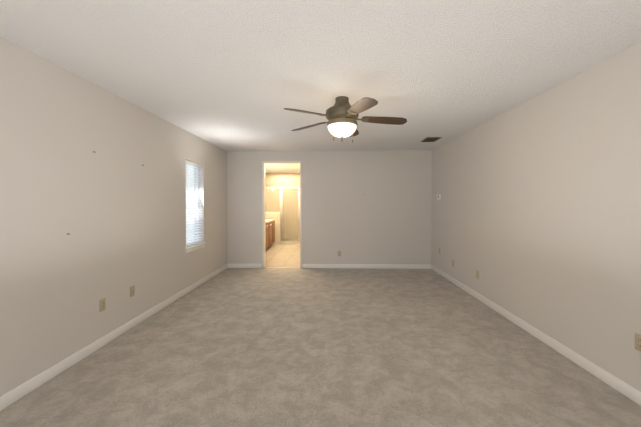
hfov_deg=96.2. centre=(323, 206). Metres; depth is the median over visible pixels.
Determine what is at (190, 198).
backdrop
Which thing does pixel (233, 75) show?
ceiling
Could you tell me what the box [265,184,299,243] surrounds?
shower enclosure
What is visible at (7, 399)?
baseboard
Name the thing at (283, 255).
floor
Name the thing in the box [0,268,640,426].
floor carpet
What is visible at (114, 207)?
wall
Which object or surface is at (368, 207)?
wall
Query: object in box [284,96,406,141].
ceiling fan
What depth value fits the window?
4.69 m
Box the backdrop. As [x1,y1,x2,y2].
[186,164,194,242]
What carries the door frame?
attached to the wall at (368, 207)
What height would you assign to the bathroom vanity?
0.801 m
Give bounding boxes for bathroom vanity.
[266,219,275,248]
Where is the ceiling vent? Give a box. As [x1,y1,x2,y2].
[421,137,441,141]
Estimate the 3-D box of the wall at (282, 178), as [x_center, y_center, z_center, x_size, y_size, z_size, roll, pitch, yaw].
[-1.218,-0.002,10.451,2.220,2.440,0.120,0,1,1]
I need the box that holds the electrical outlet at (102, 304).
[99,298,105,311]
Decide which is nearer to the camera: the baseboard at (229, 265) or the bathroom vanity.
the baseboard at (229, 265)
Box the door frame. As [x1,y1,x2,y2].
[262,161,301,267]
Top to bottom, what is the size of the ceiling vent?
0.013 m
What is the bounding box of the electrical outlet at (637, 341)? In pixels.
[635,332,640,351]
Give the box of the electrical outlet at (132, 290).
[130,285,134,296]
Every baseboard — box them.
[0,264,227,410]
[228,264,261,267]
[303,264,427,268]
[428,264,640,405]
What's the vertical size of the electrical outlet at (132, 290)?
0.114 m
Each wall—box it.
[0,37,226,396]
[227,150,431,267]
[265,173,299,183]
[431,41,640,391]
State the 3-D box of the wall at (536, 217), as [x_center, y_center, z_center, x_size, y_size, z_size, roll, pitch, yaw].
[2.202,0.108,2.015,0.150,2.440,7.800,0,1,1]
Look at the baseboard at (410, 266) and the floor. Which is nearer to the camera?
the baseboard at (410, 266)
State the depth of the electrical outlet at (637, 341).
1.94 m
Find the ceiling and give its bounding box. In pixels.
[0,0,640,172]
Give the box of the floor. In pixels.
[266,244,299,267]
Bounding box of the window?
[185,160,205,252]
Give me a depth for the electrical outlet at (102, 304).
2.71 m
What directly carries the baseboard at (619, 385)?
attached to the wall at (536, 217)

